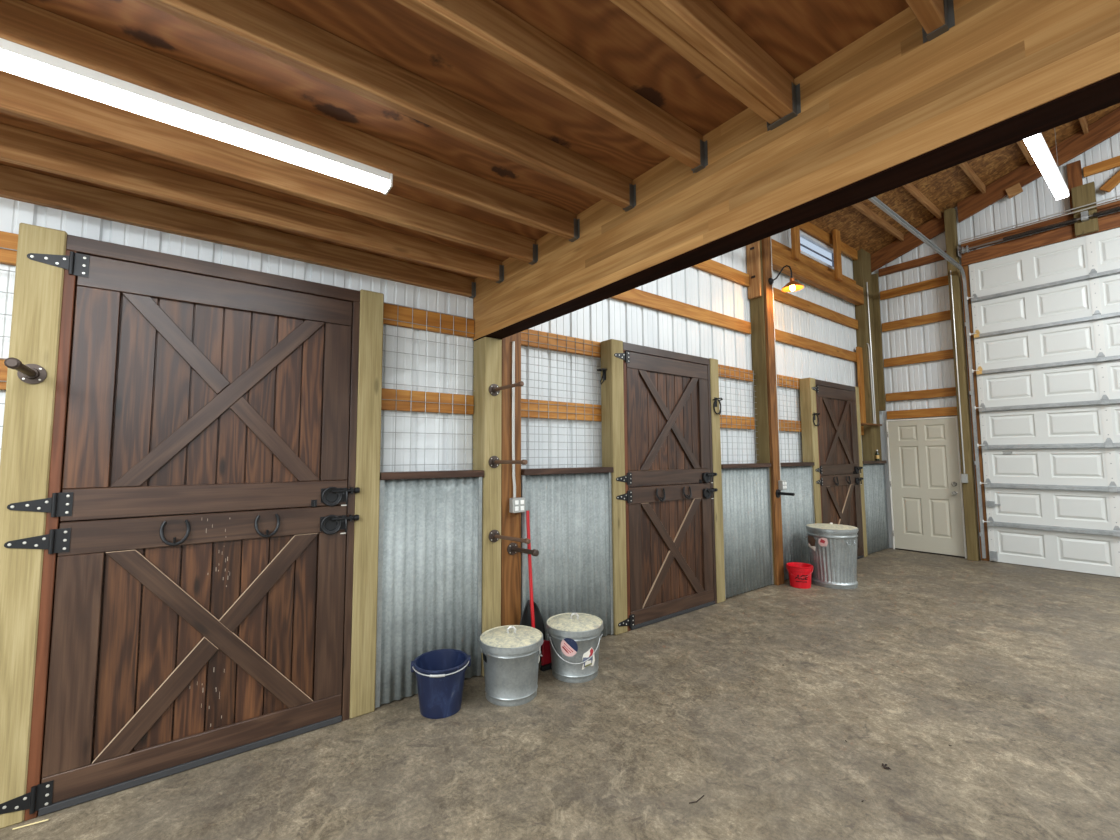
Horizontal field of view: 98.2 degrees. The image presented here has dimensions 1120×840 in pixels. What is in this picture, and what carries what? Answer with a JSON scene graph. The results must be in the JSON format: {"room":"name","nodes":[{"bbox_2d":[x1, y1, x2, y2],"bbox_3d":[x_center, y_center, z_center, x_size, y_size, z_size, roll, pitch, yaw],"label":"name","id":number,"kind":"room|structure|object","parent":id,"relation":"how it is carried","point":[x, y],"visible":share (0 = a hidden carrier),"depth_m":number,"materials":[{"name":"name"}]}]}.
{"room":"farm building","nodes":[
{"label":"farm building","id":0,"kind":"room"},
{"bbox_2d":[0,197,862,521],"bbox_3d":[-0.059,-0.694,4.120,13.244,5.000,0.017,3,-5,-37],"label":"wall","id":1,"kind":"structure","parent":0,"point":[609,318],"depth_m":4.07,"materials":[{"name":"white metal"}]},
{"bbox_2d":[0,231,473,337],"bbox_3d":[-2.973,-0.803,1.852,5.855,0.140,0.038,3,-5,-37],"label":"girt","id":2,"kind":"object","parent":1,"relation":"attached to","point":[8,240],"depth_m":3.32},
{"bbox_2d":[0,247,16,426],"bbox_3d":[-3.068,-0.322,1.708,1.570,1.120,0.008,3,-5,-37],"label":"panel","id":3,"kind":"object","parent":2,"relation":"attached to","point":[0,247],"visible":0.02,"depth_m":2.17,"materials":[{"name":"grey"}]},
{"bbox_2d":[380,302,474,470],"bbox_3d":[-0.911,-0.211,3.353,0.710,1.120,0.008,3,-5,-37],"label":"panel","id":4,"kind":"object","parent":2,"relation":"attached to","point":[426,325],"visible":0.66,"depth_m":3.36,"materials":[{"name":"grey"}]},
{"bbox_2d":[0,358,473,414],"bbox_3d":[-2.970,-0.230,1.808,5.855,0.140,0.038,3,-5,-37],"label":"girt","id":5,"kind":"object","parent":1,"relation":"attached to","point":[407,405],"depth_m":3.32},
{"bbox_2d":[521,329,752,381],"bbox_3d":[0.973,-0.602,4.863,3.412,0.135,0.038,3,-5,-37],"label":"girt","id":6,"kind":"object","parent":1,"relation":"attached to","point":[552,341],"depth_m":4.19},
{"bbox_2d":[521,329,600,467],"bbox_3d":[0.000,-0.164,4.048,0.913,1.120,0.008,3,-5,-37],"label":"panel","id":7,"kind":"object","parent":6,"relation":"attached to","point":[528,333],"visible":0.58,"depth_m":4.04,"materials":[{"name":"grey"}]},
{"bbox_2d":[718,367,757,462],"bbox_3d":[1.998,-0.060,5.573,0.968,1.120,0.008,3,-5,-37],"label":"panel","id":8,"kind":"object","parent":6,"relation":"attached to","point":[721,417],"visible":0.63,"depth_m":5.62,"materials":[{"name":"grey"}]},
{"bbox_2d":[521,399,754,428],"bbox_3d":[0.977,-0.029,4.820,3.412,0.145,0.038,3,-5,-37],"label":"girt","id":9,"kind":"object","parent":1,"relation":"attached to","point":[553,409],"depth_m":4.12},
{"bbox_2d":[610,288,750,334],"bbox_3d":[0.970,-1.190,4.908,3.412,0.145,0.038,3,-5,-37],"label":"girt","id":10,"kind":"object","parent":1,"relation":"attached to","point":[633,296],"depth_m":5.13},
{"bbox_2d":[692,259,749,286],"bbox_3d":[0.966,-1.786,4.953,3.412,0.150,0.038,3,-5,-37],"label":"girt","id":11,"kind":"object","parent":1,"relation":"attached to","point":[710,266],"depth_m":5.66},
{"bbox_2d":[777,374,799,389],"bbox_3d":[3.665,-0.468,6.918,2.964,0.145,0.038,3,-5,-37],"label":"girt","id":12,"kind":"object","parent":1,"relation":"attached to","point":[787,381],"depth_m":6.40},
{"bbox_2d":[777,376,801,461],"bbox_3d":[2.885,-0.015,6.249,0.867,1.120,0.008,3,-5,-37],"label":"panel","id":13,"kind":"object","parent":12,"relation":"attached to","point":[788,438],"visible":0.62,"depth_m":6.33,"materials":[{"name":"grey"}]},
{"bbox_2d":[473,0,1119,340],"bbox_3d":[1.448,-1.036,1.027,0.140,0.470,6.735,3,-5,-37],"label":"beam","id":14,"kind":"structure","parent":1,"relation":"attached to","point":[891,109],"depth_m":1.58,"materials":[{"name":"wood"}]},
{"bbox_2d":[0,165,475,298],"bbox_3d":[-2.897,-1.104,1.941,5.659,0.141,0.074,3,-5,-37],"label":"joist","id":15,"kind":"object","parent":14,"relation":"attached to","point":[15,184],"visible":1,"depth_m":2.66,"materials":[{"name":"brown wood"}]},
{"bbox_2d":[0,123,503,282],"bbox_3d":[-2.651,-1.130,1.619,5.659,0.141,0.074,3,-5,-37],"label":"joist","id":16,"kind":"object","parent":14,"relation":"attached to","point":[18,146],"visible":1,"depth_m":2.35,"materials":[{"name":"brown wood"}]},
{"bbox_2d":[0,70,537,264],"bbox_3d":[-2.405,-1.156,1.299,5.659,0.141,0.074,3,-5,-37],"label":"joist","id":17,"kind":"object","parent":14,"relation":"attached to","point":[21,97],"visible":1,"depth_m":2.05,"materials":[{"name":"brown wood"}]},
{"bbox_2d":[0,0,579,241],"bbox_3d":[-2.162,-1.181,0.983,5.659,0.141,0.074,3,-5,-37],"label":"joist","id":18,"kind":"object","parent":14,"relation":"attached to","point":[25,24],"visible":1,"depth_m":1.77,"materials":[{"name":"brown wood"}]},
{"bbox_2d":[0,38,392,194],"bbox_3d":[-1.699,-1.059,1.341,2.440,0.059,0.083,3,-5,-37],"label":"strip light","id":19,"kind":"object","parent":18,"relation":"attached to","point":[17,59],"visible":1,"depth_m":1.63,"materials":[{"name":"white"}]},
{"bbox_2d":[137,0,635,211],"bbox_3d":[-1.905,-1.208,0.647,5.659,0.141,0.074,3,-5,-37],"label":"joist","id":20,"kind":"object","parent":14,"relation":"attached to","point":[260,26],"visible":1,"depth_m":1.63,"materials":[{"name":"brown wood"}]},
{"bbox_2d":[394,0,707,172],"bbox_3d":[-1.659,-1.234,0.326,5.659,0.141,0.074,3,-5,-37],"label":"joist","id":21,"kind":"object","parent":14,"relation":"attached to","point":[486,25],"visible":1,"depth_m":1.57,"materials":[{"name":"brown wood"}]},
{"bbox_2d":[636,0,800,130],"bbox_3d":[-1.440,-1.257,0.041,5.659,0.141,0.124,3,-5,-37],"label":"joist","id":22,"kind":"object","parent":14,"relation":"attached to","point":[701,23],"visible":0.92,"depth_m":1.49,"materials":[{"name":"brown wood"}]},
{"bbox_2d":[610,0,780,123],"bbox_3d":[-1.454,-1.260,0.056,5.654,0.133,0.042,3,-5,-37],"label":"joist","id":23,"kind":"object","parent":22,"relation":"attached to","point":[633,8],"visible":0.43,"depth_m":1.47,"materials":[{"name":"brown wood"}]},
{"bbox_2d":[905,0,954,42],"bbox_3d":[-1.163,-1.286,-0.320,5.659,0.141,0.074,3,-5,-37],"label":"joist","id":24,"kind":"object","parent":14,"relation":"attached to","point":[936,17],"visible":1,"depth_m":1.35,"materials":[{"name":"brown wood"}]},
{"bbox_2d":[771,239,855,283],"bbox_3d":[3.654,-2.268,7.054,2.964,0.135,0.038,3,-5,-37],"label":"girt","id":25,"kind":"object","parent":1,"relation":"attached to","point":[772,240],"depth_m":7.05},
{"bbox_2d":[773,287,857,329],"bbox_3d":[3.658,-1.607,7.004,2.964,0.150,0.038,3,-5,-37],"label":"girt","id":26,"kind":"object","parent":1,"relation":"attached to","point":[786,298],"depth_m":6.97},
{"bbox_2d":[775,329,856,362],"bbox_3d":[3.662,-1.058,6.962,2.964,0.150,0.038,3,-5,-37],"label":"girt","id":27,"kind":"object","parent":1,"relation":"attached to","point":[780,336],"depth_m":6.90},
{"bbox_2d":[800,231,833,269],"bbox_3d":[3.801,-2.496,7.199,1.240,0.330,0.065,3,-5,-37],"label":"window","id":28,"kind":"structure","parent":1,"relation":"in","point":[810,247],"depth_m":7.20,"materials":[{"name":"clear glass"}]},
{"bbox_2d":[771,242,863,305],"bbox_3d":[3.699,-2.063,6.983,2.962,0.275,0.100,3,-5,-37],"label":"header","id":29,"kind":"object","parent":1,"relation":"attached to","point":[805,271],"visible":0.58,"depth_m":6.87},
{"bbox_2d":[791,226,800,260],"bbox_3d":[3.154,-2.554,6.508,0.150,0.830,0.049,3,-5,-37],"label":"stud","id":30,"kind":"object","parent":29,"relation":"attached to","point":[795,232],"visible":0.54,"depth_m":6.46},
{"bbox_2d":[832,229,841,280],"bbox_3d":[4.155,-2.502,7.272,0.150,0.830,0.049,3,-5,-37],"label":"stud","id":31,"kind":"object","parent":29,"relation":"attached to","point":[836,234],"visible":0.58,"depth_m":7.23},
{"bbox_2d":[779,419,863,434],"bbox_3d":[3.669,0.111,6.874,2.964,0.145,0.038,3,-5,-37],"label":"girt","id":32,"kind":"object","parent":1,"relation":"attached to","point":[790,426],"depth_m":6.37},
{"bbox_2d":[799,222,857,260],"bbox_3d":[3.678,-2.759,7.057,2.964,0.165,0.045,3,-5,-37],"label":"board","id":33,"kind":"object","parent":1,"relation":"attached to","point":[809,228],"visible":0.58,"depth_m":7.24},
{"bbox_2d":[0,0,908,278],"bbox_3d":[-0.866,-1.401,-0.734,5.980,0.019,6.770,3,-5,-37],"label":"ceiling","id":34,"kind":"structure","parent":0,"point":[799,35],"depth_m":1.68,"materials":[{"name":"brown wood"}]},
{"bbox_2d":[0,548,1119,839],"bbox_3d":[2.041,1.657,1.242,13.484,0.150,7.000,3,-5,-37],"label":"floor","id":35,"kind":"structure","parent":0,"point":[749,702],"depth_m":2.53,"materials":[{"name":"concrete"}]},
{"bbox_2d":[0,223,67,828],"bbox_3d":[-2.332,0.406,2.119,0.147,2.530,0.149,3,-5,-37],"label":"post","id":36,"kind":"object","parent":35,"relation":"on","point":[25,458],"visible":0.67,"depth_m":2.07,"materials":[{"name":"wood"}]},
{"bbox_2d":[4,357,46,383],"bbox_3d":[-2.194,-0.209,1.982,0.088,0.088,0.314,3,-5,-37],"label":"peg","id":37,"kind":"object","parent":36,"relation":"attached to","point":[28,373],"visible":1,"depth_m":2.08,"materials":[{"name":"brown metal"}]},
{"bbox_2d":[0,235,359,820],"bbox_3d":[-1.777,0.437,2.487,1.415,2.518,0.147,3,-5,-37],"label":"door","id":38,"kind":"structure","parent":36,"relation":"attached to","point":[169,644],"depth_m":2.41,"materials":[{"name":"brown wood"}]},
{"bbox_2d":[349,289,383,718],"bbox_3d":[-1.202,0.465,2.981,0.142,2.530,0.149,3,-5,-37],"label":"post","id":39,"kind":"object","parent":35,"relation":"on","point":[369,404],"visible":0.76,"depth_m":2.92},
{"bbox_2d":[375,477,481,707],"bbox_3d":[-0.831,1.059,3.163,0.708,1.348,0.021,3,-5,-37],"label":"corrugated panel","id":40,"kind":"object","parent":35,"relation":"on","point":[429,593],"visible":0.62,"depth_m":3.14,"materials":[{"name":"metal"}]},
{"bbox_2d":[380,470,483,479],"bbox_3d":[-0.858,0.365,3.246,0.708,0.045,0.156,3,-5,-37],"label":"cap rail","id":41,"kind":"object","parent":40,"relation":"on","point":[450,473],"visible":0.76,"depth_m":3.17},
{"bbox_2d":[411,649,470,718],"bbox_3d":[-0.714,1.579,2.906,0.334,0.290,0.335,3,-5,-37],"label":"bucket","id":42,"kind":"object","parent":35,"relation":"on","point":[440,674],"visible":1,"depth_m":2.81,"materials":[{"name":"blue plastic"}]},
{"bbox_2d":[473,337,501,676],"bbox_3d":[-0.531,0.586,3.514,0.141,2.362,0.185,3,-5,-37],"label":"post","id":43,"kind":"object","parent":35,"relation":"on","point":[487,351],"visible":0.58,"depth_m":3.46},
{"bbox_2d":[489,381,523,395],"bbox_3d":[-0.362,-0.229,3.356,0.088,0.088,0.374,3,-5,-37],"label":"peg","id":44,"kind":"object","parent":43,"relation":"attached to","point":[494,389],"visible":1,"depth_m":3.45,"materials":[{"name":"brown metal"}]},
{"bbox_2d":[489,456,527,467],"bbox_3d":[-0.346,0.286,3.301,0.088,0.088,0.414,3,-5,-37],"label":"peg","id":45,"kind":"object","parent":43,"relation":"attached to","point":[494,461],"visible":1,"depth_m":3.37,"materials":[{"name":"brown metal"}]},
{"bbox_2d":[489,530,530,543],"bbox_3d":[-0.331,0.805,3.252,0.088,0.088,0.444,3,-5,-37],"label":"peg","id":46,"kind":"object","parent":43,"relation":"attached to","point":[494,535],"visible":1,"depth_m":3.33,"materials":[{"name":"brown metal"}]},
{"bbox_2d":[501,332,520,625],"bbox_3d":[-0.399,0.400,3.628,0.173,2.748,0.140,3,-5,-37],"label":"post","id":47,"kind":"object","parent":35,"relation":"on","point":[510,522],"visible":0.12,"depth_m":3.56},
{"bbox_2d":[512,341,515,497],"bbox_3d":[-0.342,-0.010,3.600,0.032,1.160,0.025,3,-5,-37],"label":"conduit","id":48,"kind":"object","parent":47,"relation":"attached to","point":[513,342],"visible":1,"depth_m":3.59,"materials":[{"name":"silver metal"}]},
{"bbox_2d":[509,497,524,512],"bbox_3d":[-0.311,0.623,3.550,0.105,0.105,0.060,3,-5,-37],"label":"outlet box","id":49,"kind":"object","parent":47,"relation":"attached to","point":[516,505],"visible":1,"depth_m":3.53,"materials":[{"name":"grey"}]},
{"bbox_2d":[507,543,538,556],"bbox_3d":[-0.252,0.928,3.410,0.088,0.088,0.314,3,-5,-37],"label":"peg","id":50,"kind":"object","parent":47,"relation":"attached to","point":[512,548],"visible":1,"depth_m":3.44,"materials":[{"name":"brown metal"}]},
{"bbox_2d":[479,625,542,705],"bbox_3d":[-0.310,1.528,3.096,0.410,0.415,0.410,3,-5,-37],"label":"metal can","id":51,"kind":"object","parent":35,"relation":"on","point":[511,653],"visible":1,"depth_m":2.95,"materials":[{"name":"silver metal"}]},
{"bbox_2d":[520,510,544,661],"bbox_3d":[-0.200,1.204,3.489,0.142,1.082,0.206,-2,-5,20],"label":"shovel","id":52,"kind":"object","parent":35,"relation":"on","point":[531,615],"visible":0.44,"depth_m":3.52,"materials":[{"name":"red"}]},
{"bbox_2d":[540,640,551,671],"bbox_3d":[-0.094,1.656,3.429,0.093,0.207,0.035,3,-5,-37],"label":"pan","id":53,"kind":"object","parent":35,"relation":"on","point":[546,663],"visible":0.8,"depth_m":3.42,"materials":[{"name":"red plastic"}]},
{"bbox_2d":[521,473,613,640],"bbox_3d":[0.078,1.106,3.857,0.910,1.348,0.021,3,-5,-37],"label":"corrugated panel","id":54,"kind":"object","parent":35,"relation":"on","point":[570,515],"visible":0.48,"depth_m":3.87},
{"bbox_2d":[521,467,612,474],"bbox_3d":[0.051,0.412,3.939,0.910,0.045,0.156,3,-5,-37],"label":"cap rail","id":55,"kind":"object","parent":54,"relation":"on","point":[577,470],"visible":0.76,"depth_m":3.84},
{"bbox_2d":[546,613,603,682],"bbox_3d":[0.103,1.553,3.389,0.404,0.404,0.404,3,-5,-37],"label":"metal can","id":56,"kind":"object","parent":35,"relation":"on","point":[574,638],"visible":1,"depth_m":3.25,"materials":[{"name":"silver metal"}]},
{"bbox_2d":[600,339,627,634],"bbox_3d":[0.471,0.554,4.258,0.145,2.525,0.149,3,-5,-37],"label":"post","id":57,"kind":"object","parent":35,"relation":"on","point":[612,388],"visible":0.82,"depth_m":4.21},
{"bbox_2d":[614,342,717,630],"bbox_3d":[1.025,0.582,4.625,1.415,2.518,0.147,3,-5,-37],"label":"door","id":58,"kind":"structure","parent":57,"relation":"attached to","point":[671,559],"depth_m":4.60,"materials":[{"name":"brown wood"}]},
{"bbox_2d":[709,358,725,602],"bbox_3d":[1.603,0.612,5.122,0.142,2.525,0.149,3,-5,-37],"label":"post","id":59,"kind":"object","parent":35,"relation":"on","point":[714,377],"visible":0.48,"depth_m":5.05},
{"bbox_2d":[721,467,773,598],"bbox_3d":[2.079,1.209,5.384,0.968,1.348,0.021,3,-5,-37],"label":"corrugated panel","id":60,"kind":"object","parent":35,"relation":"on","point":[747,529],"visible":0.88,"depth_m":5.38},
{"bbox_2d":[721,463,770,468],"bbox_3d":[2.052,0.515,5.466,0.968,0.045,0.156,3,-5,-37],"label":"cap rail","id":61,"kind":"object","parent":60,"relation":"on","point":[746,465],"visible":0.76,"depth_m":5.38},
{"bbox_2d":[750,240,774,584],"bbox_3d":[2.469,-0.374,5.905,0.150,4.600,0.177,3,-5,-37],"label":"post","id":62,"kind":"object","parent":35,"relation":"on","point":[760,396],"visible":0.2,"depth_m":5.86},
{"bbox_2d":[746,241,761,299],"bbox_3d":[2.378,-1.993,5.969,0.048,1.000,0.160,3,-5,-37],"label":"board","id":63,"kind":"object","parent":62,"relation":"attached to","point":[752,250],"visible":0.73,"depth_m":5.93,"materials":[{"name":"brown wood"}]},
{"bbox_2d":[762,237,783,584],"bbox_3d":[2.545,-0.356,5.825,0.150,4.550,0.037,3,-5,-37],"label":"board","id":64,"kind":"object","parent":62,"relation":"attached to","point":[766,243],"visible":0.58,"depth_m":5.78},
{"bbox_2d":[770,236,780,479],"bbox_3d":[2.616,-0.928,5.919,0.023,3.295,0.023,3,-5,-37],"label":"conduit","id":65,"kind":"object","parent":64,"relation":"attached to","point":[770,236],"visible":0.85,"depth_m":5.89,"materials":[{"name":"silver metal"}]},
{"bbox_2d":[778,480,786,489],"bbox_3d":[2.631,0.771,5.739,0.085,0.110,0.060,3,-5,-37],"label":"outlet box","id":66,"kind":"object","parent":64,"relation":"attached to","point":[782,484],"visible":1,"depth_m":5.72,"materials":[{"name":"grey"}]},
{"bbox_2d":[768,265,803,291],"bbox_3d":[2.723,-1.694,5.818,0.240,0.332,0.359,3,-5,-37],"label":"lamp","id":67,"kind":"object","parent":64,"relation":"attached to","point":[792,286],"visible":1,"depth_m":5.79,"materials":[{"name":"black metal"}]},
{"bbox_2d":[781,466,814,579],"bbox_3d":[2.963,1.255,6.059,0.865,1.348,0.021,3,-5,-37],"label":"corrugated panel","id":68,"kind":"object","parent":35,"relation":"on","point":[797,511],"visible":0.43,"depth_m":6.06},
{"bbox_2d":[780,462,814,466],"bbox_3d":[2.937,0.561,6.141,0.865,0.045,0.156,3,-5,-37],"label":"cap rail","id":69,"kind":"object","parent":68,"relation":"on","point":[787,464],"visible":0.74,"depth_m":6.11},
{"bbox_2d":[786,562,812,588],"bbox_3d":[2.750,1.782,5.560,0.289,0.242,0.283,3,-5,-37],"label":"bucket","id":70,"kind":"object","parent":35,"relation":"on","point":[800,574],"visible":1,"depth_m":5.48,"materials":[{"name":"red plastic"}]},
{"bbox_2d":[799,378,821,523],"bbox_3d":[3.338,0.702,6.446,0.145,2.525,0.149,3,-5,-37],"label":"post","id":71,"kind":"object","parent":35,"relation":"on","point":[809,431],"visible":0.5,"depth_m":6.43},
{"bbox_2d":[812,379,863,558],"bbox_3d":[3.893,0.730,6.813,1.415,2.518,0.147,3,-5,-37],"label":"door","id":72,"kind":"structure","parent":71,"relation":"attached to","point":[838,449],"depth_m":6.86,"materials":[{"name":"brown wood"}]},
{"bbox_2d":[805,523,858,588],"bbox_3d":[3.187,1.558,5.680,0.542,0.702,0.572,3,-5,-37],"label":"trash can","id":73,"kind":"object","parent":35,"relation":"on","point":[832,547],"visible":1,"depth_m":5.48,"materials":[{"name":"silver"}]},
{"bbox_2d":[855,386,867,556],"bbox_3d":[4.457,0.760,7.299,0.110,2.525,0.149,3,-5,-37],"label":"post","id":74,"kind":"object","parent":35,"relation":"on","point":[856,388],"visible":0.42,"depth_m":7.24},
{"bbox_2d":[852,249,881,463],"bbox_3d":[5.021,-0.370,7.882,0.360,4.860,0.145,3,-5,-37],"label":"post","id":75,"kind":"object","parent":35,"relation":"on","point":[871,439],"visible":0.6,"depth_m":7.85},
{"bbox_2d":[856,347,865,422],"bbox_3d":[4.808,-0.555,7.749,0.145,1.230,0.039,3,-5,-37],"label":"board","id":76,"kind":"object","parent":75,"relation":"attached to","point":[859,355],"visible":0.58,"depth_m":7.72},
{"bbox_2d":[866,282,875,423],"bbox_3d":[5.017,-1.089,7.824,0.057,2.315,0.023,3,-5,-37],"label":"conduit","id":77,"kind":"object","parent":75,"relation":"attached to","point":[866,282],"visible":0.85,"depth_m":7.82,"materials":[{"name":"silver metal"}]},
{"bbox_2d":[867,343,874,423],"bbox_3d":[4.955,-0.584,7.737,0.101,1.296,0.024,3,-5,-37],"label":"conduit","id":78,"kind":"object","parent":75,"relation":"attached to","point":[867,343],"visible":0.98,"depth_m":7.74,"materials":[{"name":"silver metal"}]},
{"bbox_2d":[872,273,885,410],"bbox_3d":[5.236,-1.289,8.014,0.038,2.290,0.135,3,-5,-37],"label":"corner nailer","id":79,"kind":"object","parent":75,"relation":"attached to","point":[875,281],"visible":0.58,"depth_m":7.98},
{"bbox_2d":[863,463,888,553],"bbox_3d":[4.888,1.355,7.527,0.890,1.348,0.021,3,-5,-37],"label":"corrugated panel","id":80,"kind":"object","parent":35,"relation":"on","point":[877,532],"visible":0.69,"depth_m":7.54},
{"bbox_2d":[944,208,979,560],"bbox_3d":[5.847,-0.578,7.069,0.133,5.140,0.118,3,-5,-37],"label":"post","id":81,"kind":"object","parent":35,"relation":"on","point":[950,223],"visible":0.98,"depth_m":7.01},
{"bbox_2d":[868,197,985,557],"bbox_3d":[3.600,-0.262,5.176,5.972,4.152,0.044,3,-5,-37],"label":"door track","id":82,"kind":"object","parent":81,"relation":"attached to","point":[875,200],"visible":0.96,"depth_m":6.83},
{"bbox_2d":[950,270,964,473],"bbox_3d":[5.772,-0.719,7.050,0.017,2.980,0.018,3,-5,-37],"label":"conduit","id":83,"kind":"object","parent":81,"relation":"attached to","point":[950,270],"visible":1,"depth_m":7.04,"materials":[{"name":"silver metal"}]},
{"bbox_2d":[809,103,1119,254],"bbox_3d":[2.068,-3.714,1.570,13.684,1.214,7.200,3,-5,-37],"label":"ceiling","id":84,"kind":"structure","parent":0,"point":[946,188],"depth_m":6.89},
{"bbox_2d":[851,202,903,240],"bbox_3d":[2.680,-3.072,5.625,7.024,0.140,0.040,3,-5,-37],"label":"purlin","id":85,"kind":"structure","parent":84,"relation":"attached to","point":[861,207],"depth_m":7.13,"materials":[{"name":"brown wood"}]},
{"bbox_2d":[870,212,944,272],"bbox_3d":[5.488,-2.793,7.764,0.043,0.646,1.130,3,-5,-37],"label":"rafter","id":86,"kind":"object","parent":84,"relation":"attached to","point":[932,228],"visible":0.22,"depth_m":7.72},
{"bbox_2d":[903,183,941,218],"bbox_3d":[2.983,-3.266,5.242,7.024,0.140,0.040,3,-5,-37],"label":"purlin","id":87,"kind":"structure","parent":84,"relation":"attached to","point":[910,187],"depth_m":6.88,"materials":[{"name":"brown wood"}]},
{"bbox_2d":[958,162,985,193],"bbox_3d":[3.297,-3.468,4.843,7.024,0.140,0.040,3,-5,-37],"label":"purlin","id":88,"kind":"structure","parent":84,"relation":"attached to","point":[965,166],"depth_m":6.59,"materials":[{"name":"brown wood"}]},
{"bbox_2d":[1017,140,1033,165],"bbox_3d":[3.606,-3.666,4.451,7.024,0.140,0.040,3,-5,-37],"label":"purlin","id":89,"kind":"structure","parent":84,"relation":"attached to","point":[1021,144],"depth_m":6.32,"materials":[{"name":"brown wood"}]},
{"bbox_2d":[957,107,1119,222],"bbox_3d":[6.547,-3.477,6.423,0.043,0.962,2.073,3,-5,-37],"label":"rafter","id":90,"kind":"object","parent":84,"relation":"attached to","point":[1107,126],"visible":0.9,"depth_m":6.52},
{"bbox_2d":[1006,183,1022,198],"bbox_3d":[6.266,-3.161,6.695,0.043,0.168,0.174,3,-5,-37],"label":"block","id":91,"kind":"object","parent":90,"relation":"attached to","point":[1015,189],"visible":1,"depth_m":6.68,"materials":[{"name":"brown wood"}]},
{"bbox_2d":[1024,128,1068,200],"bbox_3d":[4.272,-2.746,4.296,1.550,1.126,0.104,3,-5,-37],"label":"strip light","id":92,"kind":"object","parent":84,"relation":"hanging from","point":[1037,146],"visible":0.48,"depth_m":4.20,"materials":[{"name":"white"}]},
{"bbox_2d":[1079,116,1087,133],"bbox_3d":[3.915,-3.864,4.060,7.024,0.140,0.040,3,-5,-37],"label":"purlin","id":93,"kind":"structure","parent":84,"relation":"attached to","point":[1082,120],"depth_m":6.03,"materials":[{"name":"brown wood"}]},
{"bbox_2d":[871,132,1119,558],"bbox_3d":[7.274,-1.109,5.481,0.017,5.942,6.800,3,-5,-37],"label":"wall","id":94,"kind":"structure","parent":0,"point":[1037,200],"depth_m":7.45,"materials":[{"name":"white metal"}]},
{"bbox_2d":[878,251,945,276],"bbox_3d":[5.591,-2.474,7.700,0.038,0.120,0.940,3,-5,-37],"label":"girt","id":95,"kind":"object","parent":94,"relation":"attached to","point":[936,257],"visible":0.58,"depth_m":7.70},
{"bbox_2d":[880,275,947,299],"bbox_3d":[5.594,-2.085,7.671,0.038,0.140,0.940,3,-5,-37],"label":"girt","id":96,"kind":"object","parent":94,"relation":"attached to","point":[940,281],"visible":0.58,"depth_m":7.65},
{"bbox_2d":[882,310,950,331],"bbox_3d":[5.597,-1.551,7.631,0.038,0.140,0.940,3,-5,-37],"label":"girt","id":97,"kind":"object","parent":94,"relation":"attached to","point":[944,315],"visible":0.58,"depth_m":7.60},
{"bbox_2d":[884,349,952,366],"bbox_3d":[5.601,-0.961,7.586,0.038,0.135,0.940,3,-5,-37],"label":"girt","id":98,"kind":"object","parent":94,"relation":"attached to","point":[945,354],"visible":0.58,"depth_m":7.56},
{"bbox_2d":[886,387,955,401],"bbox_3d":[5.604,-0.395,7.543,0.038,0.130,0.940,3,-5,-37],"label":"girt","id":99,"kind":"object","parent":94,"relation":"attached to","point":[942,392],"visible":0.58,"depth_m":7.52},
{"bbox_2d":[887,407,956,418],"bbox_3d":[5.606,-0.105,7.521,0.038,0.130,0.940,3,-5,-37],"label":"girt","id":100,"kind":"object","parent":94,"relation":"attached to","point":[944,411],"visible":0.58,"depth_m":7.50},
{"bbox_2d":[886,416,966,557],"bbox_3d":[5.567,0.998,7.424,0.122,2.055,0.920,3,-5,-37],"label":"door","id":101,"kind":"structure","parent":94,"relation":"in","point":[924,462],"depth_m":7.41,"materials":[{"name":"beige paint"}]},
{"bbox_2d":[961,227,1119,576],"bbox_3d":[6.687,-0.231,6.005,0.164,4.278,2.536,3,-5,-37],"label":"door","id":102,"kind":"structure","parent":94,"relation":"in","point":[1044,322],"depth_m":6.38,"materials":[{"name":"white"}]},
{"bbox_2d":[961,198,1119,249],"bbox_3d":[6.901,-2.661,5.997,0.038,0.140,3.073,3,-5,-37],"label":"girt","id":103,"kind":"object","parent":94,"relation":"attached to","point":[1108,206],"visible":0.45,"depth_m":6.63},
{"bbox_2d":[961,211,1119,266],"bbox_3d":[6.866,-2.460,5.954,0.045,0.188,3.073,3,-5,-37],"label":"header","id":104,"kind":"object","parent":94,"relation":"attached to","point":[1110,221],"visible":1,"depth_m":6.55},
{"bbox_2d":[957,206,1119,257],"bbox_3d":[6.643,-2.547,6.086,0.154,0.150,2.602,3,-5,-37],"label":"shaft","id":105,"kind":"object","parent":104,"relation":"attached to","point":[1085,215],"visible":1,"depth_m":6.34,"materials":[{"name":"silver metal"}]},
{"bbox_2d":[959,199,1119,244],"bbox_3d":[6.587,-2.640,6.055,0.015,0.016,2.550,3,-5,-37],"label":"pipe","id":106,"kind":"object","parent":105,"relation":"attached to","point":[1118,199],"visible":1,"depth_m":6.37,"materials":[{"name":"silver metal"}]},
{"bbox_2d":[960,195,1119,240],"bbox_3d":[6.610,-2.693,6.078,0.015,0.016,2.550,3,-5,-37],"label":"pipe","id":107,"kind":"object","parent":105,"relation":"attached to","point":[1119,195],"visible":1,"depth_m":6.38,"materials":[{"name":"silver metal"}]},
{"bbox_2d":[1066,160,1082,211],"bbox_3d":[6.684,-3.034,6.291,0.043,0.630,0.125,3,-5,-37],"label":"stud","id":108,"kind":"object","parent":94,"relation":"attached to","point":[1074,172],"visible":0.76,"depth_m":6.29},
{"bbox_2d":[1071,181,1098,236],"bbox_3d":[6.657,-2.673,6.157,0.052,0.630,0.200,3,-5,-37],"label":"pad","id":109,"kind":"object","parent":94,"relation":"attached to","point":[1082,195],"visible":0.88,"depth_m":6.14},
{"bbox_2d":[1083,155,1119,176],"bbox_3d":[7.345,-3.249,5.455,0.038,0.125,2.000,3,-5,-37],"label":"girt","id":110,"kind":"object","parent":94,"relation":"attached to","point":[1114,162],"visible":1,"depth_m":6.11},
{"bbox_2d":[1099,170,1119,191],"bbox_3d":[6.929,-3.075,5.899,0.038,0.466,0.526,3,-5,-37],"label":"brace","id":111,"kind":"object","parent":110,"relation":"attached to","point":[1113,181],"visible":1,"depth_m":6.00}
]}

